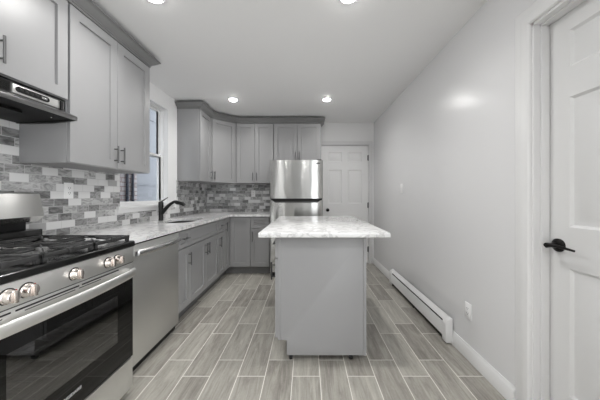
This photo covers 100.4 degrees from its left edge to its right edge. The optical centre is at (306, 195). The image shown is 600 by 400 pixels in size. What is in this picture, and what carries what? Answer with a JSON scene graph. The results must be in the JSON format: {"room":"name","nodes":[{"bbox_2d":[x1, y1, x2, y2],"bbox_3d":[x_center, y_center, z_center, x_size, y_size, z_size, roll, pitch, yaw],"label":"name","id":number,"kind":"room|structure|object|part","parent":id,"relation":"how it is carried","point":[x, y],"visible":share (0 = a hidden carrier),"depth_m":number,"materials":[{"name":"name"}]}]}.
{"room":"kitchen","nodes":[
{"label":"kitchen","id":0,"kind":"room"},
{"bbox_2d":[150,82,176,206],"bbox_3d":[-1.820,-0.043,0.640,0.140,2.465,7.680,0,0,0],"label":"wall","id":1,"kind":"structure","parent":0,"point":[157,95],"depth_m":3.22,"materials":[{"name":"white paint"}]},
{"bbox_2d":[0,0,67,99],"bbox_3d":[-1.574,-0.871,1.131,0.349,0.598,0.752,0,0,0],"label":"upper cabinet","id":2,"kind":"object","parent":1,"relation":"attached to","point":[33,33],"visible":0.91,"depth_m":1.34,"materials":[{"name":"grey paint"}]},
{"bbox_3d":[-1.417,-0.680,1.163,0.035,0.128,0.011,0,0,0],"label":"handle","id":3,"kind":"part","parent":2,"relation":"part of","materials":[{"name":"silver metal"}]},
{"bbox_2d":[0,75,76,123],"bbox_3d":[-1.582,-0.499,1.125,0.406,0.146,0.760,0,0,0],"label":"range hood","id":4,"kind":"object","parent":2,"relation":"attached to","point":[20,103],"visible":1,"depth_m":1.34,"materials":[{"name":"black metal"}]},
{"bbox_2d":[0,78,10,90],"bbox_3d":[-1.451,-0.534,0.995,0.008,0.048,0.460,0,0,0],"label":"vent grille","id":5,"kind":"object","parent":4,"relation":"attached to","point":[5,83],"depth_m":1.20,"materials":[{"name":"black metal"}]},
{"bbox_3d":[-1.568,-0.451,1.125,0.354,0.029,0.746,0,0,0],"label":"underside panel","id":6,"kind":"part","parent":4,"relation":"part of","materials":[{"name":"black"}]},
{"bbox_3d":[-1.453,-0.534,1.353,0.004,0.044,0.235,0,0,0],"label":"plate","id":7,"kind":"part","parent":4,"relation":"part of","materials":[{"name":"silver metal"}]},
{"bbox_2d":[64,183,72,198],"bbox_3d":[-1.737,-0.035,1.828,0.009,0.116,0.072,0,0,0],"label":"wall outlet","id":8,"kind":"object","parent":1,"relation":"attached to","point":[68,187],"visible":1,"depth_m":1.82,"materials":[{"name":"white plastic"}]},
{"bbox_2d":[67,186,71,194],"bbox_3d":[-1.734,-0.035,1.828,0.002,0.068,0.034,0,0,0],"label":"socket","id":9,"kind":"object","parent":8,"relation":"attached to","point":[69,188],"depth_m":1.83,"materials":[{"name":"grey plastic"}]},
{"bbox_2d":[19,4,149,173],"bbox_3d":[-1.574,-0.684,1.903,0.349,0.971,0.775,0,0,0],"label":"upper cabinet","id":10,"kind":"object","parent":1,"relation":"attached to","point":[109,87],"visible":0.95,"depth_m":1.73,"materials":[{"name":"grey paint"}]},
{"bbox_3d":[-1.445,-0.684,1.708,0.020,0.963,0.379,0,0,0],"label":"door","id":11,"kind":"part","parent":10,"relation":"part of","materials":[{"name":"grey paint"}]},
{"bbox_3d":[-1.417,-0.305,1.933,0.035,0.128,0.011,0,0,0],"label":"handle","id":12,"kind":"part","parent":10,"relation":"part of","materials":[{"name":"silver metal"}]},
{"bbox_3d":[-1.445,-0.684,2.095,0.020,0.963,0.385,0,0,0],"label":"door","id":13,"kind":"part","parent":10,"relation":"part of","materials":[{"name":"grey paint"}]},
{"bbox_2d":[0,119,206,234],"bbox_3d":[-1.746,-0.147,2.290,0.008,0.925,4.180,0,0,0],"label":"backsplash","id":14,"kind":"structure","parent":1,"relation":"attached to","point":[96,195],"depth_m":1.88,"materials":[{"name":"tile"}]},
{"bbox_2d":[66,0,160,67],"bbox_3d":[-1.560,-1.208,1.523,0.378,0.075,1.664,0,0,0],"label":"crown molding","id":15,"kind":"structure","parent":1,"relation":"attached to","point":[93,12],"depth_m":1.82,"materials":[{"name":"grey paint"}]},
{"bbox_2d":[116,99,174,212],"bbox_3d":[-1.800,-0.457,2.779,0.170,1.246,0.981,0,0,0],"label":"window","id":16,"kind":"structure","parent":1,"relation":"in","point":[161,154],"depth_m":3.13,"materials":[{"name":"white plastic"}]},
{"bbox_3d":[-1.830,-0.207,2.746,0.028,0.591,0.798,0,0,0],"label":"sash","id":17,"kind":"part","parent":16,"relation":"part of","materials":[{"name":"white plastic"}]},
{"bbox_3d":[-1.845,-0.486,2.746,0.080,1.188,0.826,0,0,0],"label":"frame","id":18,"kind":"part","parent":16,"relation":"part of","materials":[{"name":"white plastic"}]},
{"bbox_3d":[-1.760,0.134,2.779,0.090,0.064,0.981,0,0,0],"label":"sill","id":19,"kind":"part","parent":16,"relation":"part of","materials":[{"name":"white paint"}]},
{"bbox_3d":[-1.862,-0.766,2.746,0.028,0.599,0.798,0,0,0],"label":"sash","id":20,"kind":"part","parent":16,"relation":"part of","materials":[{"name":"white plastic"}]},
{"bbox_2d":[177,109,212,181],"bbox_3d":[-1.574,-0.684,3.574,0.349,0.971,0.390,0,0,0],"label":"upper cabinet","id":21,"kind":"object","parent":1,"relation":"attached to","point":[193,125],"visible":1,"depth_m":3.38,"materials":[{"name":"grey paint"}]},
{"bbox_3d":[-1.445,-0.684,3.574,0.020,0.963,0.382,0,0,0],"label":"door","id":22,"kind":"part","parent":21,"relation":"part of","materials":[{"name":"grey paint"}]},
{"bbox_2d":[92,0,486,122],"bbox_3d":[-0.255,-1.315,0.640,3.270,0.080,7.680,0,0,0],"label":"ceiling","id":23,"kind":"structure","parent":0,"point":[278,58],"depth_m":2.17,"materials":[{"name":"white paint"}]},
{"bbox_2d":[147,0,164,4],"bbox_3d":[-0.980,-1.269,1.600,0.134,0.012,0.134,0,0,0],"label":"recessed light","id":24,"kind":"object","parent":23,"relation":"in","point":[158,2],"visible":1,"depth_m":1.64,"materials":[{"name":"white glass"}]},
{"bbox_2d":[228,98,237,101],"bbox_3d":[-0.975,-1.269,3.320,0.134,0.012,0.134,0,0,0],"label":"recessed light","id":25,"kind":"object","parent":23,"relation":"in","point":[229,99],"visible":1,"depth_m":3.31,"materials":[{"name":"white glass"}]},
{"bbox_2d":[322,98,331,101],"bbox_3d":[0.270,-1.269,3.320,0.134,0.012,0.134,0,0,0],"label":"recessed light","id":26,"kind":"object","parent":23,"relation":"in","point":[323,99],"visible":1,"depth_m":3.31,"materials":[{"name":"white"}]},
{"bbox_2d":[339,0,356,4],"bbox_3d":[0.270,-1.269,1.600,0.134,0.012,0.134,0,0,0],"label":"recessed light","id":27,"kind":"object","parent":23,"relation":"in","point":[346,2],"visible":1,"depth_m":1.64,"materials":[{"name":"white glass"}]},
{"bbox_2d":[120,263,505,399],"bbox_3d":[-0.285,1.215,0.640,3.210,0.050,7.680,0,0,0],"label":"floor","id":28,"kind":"structure","parent":0,"point":[225,346],"depth_m":1.81,"materials":[{"name":"grey tile"}]},
{"bbox_2d":[0,192,135,399],"bbox_3d":[-1.351,0.586,1.125,0.735,1.209,0.762,0,0,0],"label":"gas range","id":29,"kind":"object","parent":28,"relation":"on","point":[66,302],"visible":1,"depth_m":1.24,"materials":[{"name":"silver metal"}]},
{"bbox_3d":[-1.021,0.352,0.868,0.038,0.052,0.052,0,0,0],"label":"knob","id":30,"kind":"part","parent":29,"relation":"part of","materials":[{"name":"silver metal"}]},
{"bbox_3d":[-1.633,0.235,1.125,0.090,0.071,0.760,0,0,0],"label":"trim","id":31,"kind":"part","parent":29,"relation":"part of","materials":[{"name":"black metal"}]},
{"bbox_3d":[-1.021,0.352,0.930,0.038,0.052,0.052,0,0,0],"label":"knob","id":32,"kind":"part","parent":29,"relation":"part of","materials":[{"name":"silver metal"}]},
{"bbox_3d":[-1.311,0.264,1.125,0.156,0.014,0.156,0,0,0],"label":"burner","id":33,"kind":"part","parent":29,"relation":"part of","materials":[{"name":"black metal"}]},
{"bbox_3d":[-1.054,0.350,1.125,0.034,0.088,0.760,0,0,0],"label":"control panel","id":34,"kind":"part","parent":29,"relation":"part of","materials":[{"name":"silver metal"}]},
{"bbox_2d":[0,241,134,284],"bbox_3d":[-1.371,0.288,1.125,0.675,0.035,0.762,0,0,0],"label":"cooktop","id":35,"kind":"object","parent":29,"relation":"in","point":[29,271],"depth_m":1.08,"materials":[{"name":"black metal"}]},
{"bbox_2d":[0,262,135,399],"bbox_3d":[-1.345,0.723,1.125,0.725,0.834,0.760,0,0,0],"label":"oven","id":36,"kind":"object","parent":29,"relation":"in","point":[66,329],"depth_m":1.20,"materials":[{"name":"silver metal"}]},
{"bbox_3d":[-1.021,0.352,1.120,0.038,0.052,0.052,0,0,0],"label":"knob","id":37,"kind":"part","parent":29,"relation":"part of","materials":[{"name":"silver metal"}]},
{"bbox_3d":[-1.057,1.056,1.125,0.024,0.179,0.758,0,0,0],"label":"drawer","id":38,"kind":"part","parent":29,"relation":"part of","materials":[{"name":"silver metal"}]},
{"bbox_3d":[-1.021,0.352,1.310,0.038,0.052,0.052,0,0,0],"label":"knob","id":39,"kind":"part","parent":29,"relation":"part of","materials":[{"name":"silver metal"}]},
{"bbox_3d":[-1.021,0.352,1.372,0.038,0.052,0.052,0,0,0],"label":"knob","id":40,"kind":"part","parent":29,"relation":"part of","materials":[{"name":"silver metal"}]},
{"bbox_2d":[132,232,180,370],"bbox_3d":[-1.395,0.754,1.927,0.630,0.872,0.609,0,0,0],"label":"dishwasher","id":41,"kind":"object","parent":28,"relation":"on","point":[156,260],"visible":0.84,"depth_m":1.88,"materials":[{"name":"silver metal"}]},
{"bbox_3d":[-1.179,1.161,1.927,0.013,0.058,0.606,0,0,0],"label":"toe panel","id":42,"kind":"part","parent":41,"relation":"part of","materials":[{"name":"silver metal"}]},
{"bbox_3d":[-1.111,0.384,1.927,0.061,0.042,0.573,0,0,0],"label":"handle","id":43,"kind":"part","parent":41,"relation":"part of","materials":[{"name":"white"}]},
{"bbox_2d":[178,229,191,317],"bbox_3d":[-1.427,0.753,2.354,0.625,0.874,0.227,0,0,0],"label":"base cabinet","id":44,"kind":"object","parent":28,"relation":"on","point":[184,248],"visible":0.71,"depth_m":2.38,"materials":[{"name":"grey paint"}]},
{"bbox_3d":[-1.160,0.409,2.354,0.020,0.162,0.220,0,0,0],"label":"drawer","id":45,"kind":"part","parent":44,"relation":"part of","materials":[{"name":"grey paint"}]},
{"bbox_3d":[-1.160,0.782,2.354,0.020,0.565,0.220,0,0,0],"label":"door","id":46,"kind":"part","parent":44,"relation":"part of","materials":[{"name":"grey paint"}]},
{"bbox_2d":[181,220,217,315],"bbox_3d":[-1.427,0.753,2.868,0.625,0.874,0.797,0,0,0],"label":"base cabinet","id":47,"kind":"object","parent":28,"relation":"on","point":[203,245],"visible":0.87,"depth_m":2.80,"materials":[{"name":"grey paint"}]},
{"bbox_3d":[-1.160,0.782,2.670,0.020,0.565,0.392,0,0,0],"label":"door","id":48,"kind":"part","parent":47,"relation":"part of","materials":[{"name":"grey paint"}]},
{"bbox_3d":[-1.160,0.409,2.868,0.020,0.162,0.789,0,0,0],"label":"drawer","id":49,"kind":"part","parent":47,"relation":"part of","materials":[{"name":"grey paint"}]},
{"bbox_3d":[-1.160,0.782,3.067,0.020,0.565,0.392,0,0,0],"label":"door","id":50,"kind":"part","parent":47,"relation":"part of","materials":[{"name":"grey paint"}]},
{"bbox_2d":[212,219,224,285],"bbox_3d":[-1.427,0.753,3.387,0.625,0.874,0.237,0,0,0],"label":"base cabinet","id":51,"kind":"object","parent":28,"relation":"on","point":[221,225],"visible":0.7,"depth_m":3.38,"materials":[{"name":"grey paint"}]},
{"bbox_3d":[-1.160,0.409,3.387,0.020,0.162,0.229,0,0,0],"label":"drawer","id":52,"kind":"part","parent":51,"relation":"part of","materials":[{"name":"grey paint"}]},
{"bbox_3d":[-1.160,0.782,3.387,0.020,0.565,0.229,0,0,0],"label":"door","id":53,"kind":"part","parent":51,"relation":"part of","materials":[{"name":"grey paint"}]},
{"bbox_2d":[218,217,250,279],"bbox_3d":[-1.292,0.753,3.939,0.895,0.874,0.862,0,0,0],"label":"base cabinet","id":54,"kind":"object","parent":28,"relation":"on","point":[236,229],"visible":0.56,"depth_m":3.75,"materials":[{"name":"grey paint"}]},
{"bbox_2d":[44,212,269,242],"bbox_3d":[-1.145,0.300,2.942,1.194,0.030,2.860,0,0,0],"label":"countertop","id":55,"kind":"structure","parent":54,"relation":"on","point":[137,232],"depth_m":2.30,"materials":[{"name":"white stone"}]},
{"bbox_2d":[158,197,185,220],"bbox_3d":[-1.538,0.151,2.902,0.309,0.266,0.139,0,0,0],"label":"faucet","id":56,"kind":"object","parent":55,"relation":"on","point":[161,210],"visible":0.98,"depth_m":2.84,"materials":[{"name":"black metal"}]},
{"bbox_3d":[-1.559,0.142,2.860,0.249,0.176,0.048,0,0,0],"label":"spout","id":57,"kind":"part","parent":56,"relation":"part of","materials":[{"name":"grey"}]},
{"bbox_2d":[168,220,195,222],"bbox_3d":[-1.430,0.396,2.870,0.395,0.158,0.603,0,0,0],"label":"sink","id":58,"kind":"object","parent":55,"relation":"in","point":[191,220],"visible":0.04,"depth_m":3.12,"materials":[{"name":"grey metal"}]},
{"bbox_3d":[-1.160,0.697,3.624,0.020,0.737,0.230,0,0,0],"label":"door","id":59,"kind":"part","parent":54,"relation":"part of","materials":[{"name":"grey paint"}]},
{"bbox_3d":[-0.997,0.697,3.755,0.299,0.737,0.020,0,0,0],"label":"door","id":60,"kind":"part","parent":54,"relation":"part of","materials":[{"name":"grey paint"}]},
{"bbox_2d":[250,217,270,272],"bbox_3d":[-0.698,0.753,4.040,0.291,0.874,0.660,0,0,0],"label":"base cabinet","id":61,"kind":"object","parent":28,"relation":"on","point":[259,247],"visible":0.8,"depth_m":3.75,"materials":[{"name":"grey paint"}]},
{"bbox_3d":[-0.698,0.409,3.755,0.283,0.162,0.020,0,0,0],"label":"drawer","id":62,"kind":"part","parent":61,"relation":"part of","materials":[{"name":"grey paint"}]},
{"bbox_3d":[-0.698,0.782,3.755,0.283,0.565,0.020,0,0,0],"label":"door","id":63,"kind":"part","parent":61,"relation":"part of","materials":[{"name":"grey paint"}]},
{"bbox_2d":[270,159,322,275],"bbox_3d":[-0.147,0.331,3.977,0.772,1.718,0.746,0,0,0],"label":"refrigerator","id":64,"kind":"object","parent":28,"relation":"on","point":[296,186],"visible":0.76,"depth_m":3.62,"materials":[{"name":"grey metal"}]},
{"bbox_2d":[270,199,322,271],"bbox_3d":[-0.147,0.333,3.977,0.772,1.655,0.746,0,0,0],"label":"door","id":65,"kind":"structure","parent":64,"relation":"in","point":[278,207],"depth_m":3.62,"materials":[{"name":"silver metal"}]},
{"bbox_3d":[-0.147,-0.235,3.653,0.772,0.558,0.074,0,0,0],"label":"freezer door","id":66,"kind":"part","parent":64,"relation":"part of","materials":[{"name":"silver metal"}]},
{"bbox_2d":[271,238,365,358],"bbox_3d":[0.084,0.738,2.369,0.688,0.905,1.163,0,0,0],"label":"kitchen island","id":67,"kind":"object","parent":28,"relation":"on","point":[320,283],"visible":0.75,"depth_m":1.79,"materials":[{"name":"grey paint"}]},
{"bbox_3d":[-0.215,0.372,1.984,0.020,0.151,0.380,0,0,0],"label":"drawer","id":68,"kind":"part","parent":67,"relation":"part of","materials":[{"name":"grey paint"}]},
{"bbox_3d":[-0.215,0.738,1.984,0.020,0.565,0.380,0,0,0],"label":"door","id":69,"kind":"part","parent":67,"relation":"part of","materials":[{"name":"grey paint"}]},
{"bbox_2d":[258,216,390,237],"bbox_3d":[0.121,0.268,2.366,0.892,0.032,1.368,0,0,0],"label":"island countertop","id":70,"kind":"structure","parent":67,"relation":"on","point":[283,226],"depth_m":1.91,"materials":[{"name":"white stone"}]},
{"bbox_2d":[321,123,373,257],"bbox_3d":[-0.285,-0.043,4.430,2.930,2.465,0.100,0,0,0],"label":"wall","id":71,"kind":"structure","parent":0,"point":[329,131],"depth_m":4.38,"materials":[{"name":"white paint"}]},
{"bbox_2d":[193,118,237,183],"bbox_3d":[-1.445,-0.685,4.075,0.608,0.970,0.608,0,0,0],"label":"upper cabinet","id":72,"kind":"object","parent":71,"relation":"attached to","point":[223,133],"visible":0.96,"depth_m":3.92,"materials":[{"name":"grey paint"}]},
{"bbox_3d":[-1.294,-0.684,3.920,0.378,0.963,0.020,0,0,-44],"label":"door","id":73,"kind":"part","parent":72,"relation":"part of","materials":[{"name":"grey paint"}]},
{"bbox_2d":[207,184,270,211],"bbox_3d":[-1.136,0.052,4.376,1.212,0.525,0.008,0,0,0],"label":"backsplash","id":74,"kind":"structure","parent":71,"relation":"attached to","point":[220,197],"depth_m":4.37,"materials":[{"name":"tile"}]},
{"bbox_2d":[237,124,273,183],"bbox_3d":[-0.838,-0.684,4.199,0.604,0.971,0.359,0,0,0],"label":"upper cabinet","id":75,"kind":"object","parent":71,"relation":"attached to","point":[255,142],"visible":0.88,"depth_m":4.07,"materials":[{"name":"grey paint"}]},
{"bbox_3d":[-0.988,-0.684,4.065,0.295,0.963,0.020,0,0,0],"label":"door","id":76,"kind":"part","parent":75,"relation":"part of","materials":[{"name":"grey paint"}]},
{"bbox_3d":[-0.688,-0.684,4.065,0.296,0.963,0.020,0,0,0],"label":"door","id":77,"kind":"part","parent":75,"relation":"part of","materials":[{"name":"grey paint"}]},
{"bbox_2d":[274,124,320,159],"bbox_3d":[-0.148,-0.857,4.199,0.767,0.626,0.359,0,0,0],"label":"upper cabinet","id":78,"kind":"object","parent":71,"relation":"attached to","point":[291,141],"visible":0.81,"depth_m":4.07,"materials":[{"name":"grey paint"}]},
{"bbox_2d":[175,102,324,126],"bbox_3d":[-0.747,-1.208,3.901,2.299,0.075,0.619,0,0,-22],"label":"crown molding","id":79,"kind":"structure","parent":78,"relation":"attached to","point":[206,109],"depth_m":4.00,"materials":[{"name":"grey paint"}]},
{"bbox_3d":[-0.339,-0.857,4.065,0.377,0.618,0.020,0,0,0],"label":"door","id":80,"kind":"part","parent":78,"relation":"part of","materials":[{"name":"grey paint"}]},
{"bbox_3d":[0.043,-0.857,4.065,0.377,0.618,0.020,0,0,0],"label":"door","id":81,"kind":"part","parent":78,"relation":"part of","materials":[{"name":"grey paint"}]},
{"bbox_2d":[321,141,372,263],"bbox_3d":[0.676,0.120,4.396,0.958,2.139,0.168,0,0,0],"label":"door","id":82,"kind":"structure","parent":71,"relation":"in","point":[347,165],"depth_m":4.39,"materials":[{"name":"white paint"}]},
{"bbox_2d":[374,0,536,386],"bbox_3d":[1.240,-0.043,2.290,0.120,2.465,4.380,0,0,0],"label":"wall","id":83,"kind":"structure","parent":0,"point":[448,137],"depth_m":1.89,"materials":[{"name":"white paint"}]},
{"bbox_2d":[389,269,452,342],"bbox_3d":[1.135,1.085,2.670,0.058,0.209,1.360,0,0,0],"label":"baseboard heater","id":84,"kind":"object","parent":83,"relation":"attached to","point":[439,320],"visible":1,"depth_m":2.36,"materials":[{"name":"white metal"}]},
{"bbox_2d":[373,258,514,399],"bbox_3d":[1.173,1.137,2.893,0.015,0.105,2.974,0,0,0],"label":"baseboard","id":85,"kind":"structure","parent":83,"relation":"attached to","point":[501,384],"depth_m":1.66,"materials":[{"name":"white paint"}]},
{"bbox_2d":[465,301,471,320],"bbox_3d":[1.175,0.840,1.820,0.009,0.116,0.072,0,0,0],"label":"wall outlet","id":86,"kind":"object","parent":83,"relation":"attached to","point":[468,307],"visible":1,"depth_m":1.81,"materials":[{"name":"white plastic"}]},
{"bbox_2d":[515,0,599,399],"bbox_3d":[1.236,0.099,0.904,0.148,2.183,0.999,0,0,0],"label":"door","id":87,"kind":"structure","parent":83,"relation":"in","point":[557,42],"depth_m":1.25,"materials":[{"name":"white paint"}]},
{"bbox_3d":[1.171,0.099,0.904,0.018,2.183,0.999,0,0,0],"label":"casing","id":88,"kind":"part","parent":87,"relation":"part of","materials":[{"name":"white paint"}]},
{"bbox_3d":[1.221,0.247,1.200,0.068,0.066,0.152,0,0,0],"label":"handle","id":89,"kind":"part","parent":87,"relation":"part of","materials":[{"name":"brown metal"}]},
{"bbox_3d":[1.272,0.147,0.904,0.035,2.061,0.781,0,0,0],"label":"panel","id":90,"kind":"part","parent":87,"relation":"part of","materials":[{"name":"white paint"}]},
{"label":"outside","id":91,"kind":"structure","parent":0,"visible":0},
{"bbox_3d":[-4.945,1.515,3.000,6.110,0.050,12.000,0,0,0],"label":"ground","id":92,"kind":"structure","parent":91,"visible":0},
{"bbox_2d":[120,109,156,201],"bbox_3d":[-3.047,-0.910,4.250,0.405,4.800,7.500,0,0,0],"label":"neighbouring house","id":93,"kind":"structure","parent":92,"relation":"on","point":[133,187],"depth_m":4.58,"materials":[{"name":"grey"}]}
]}

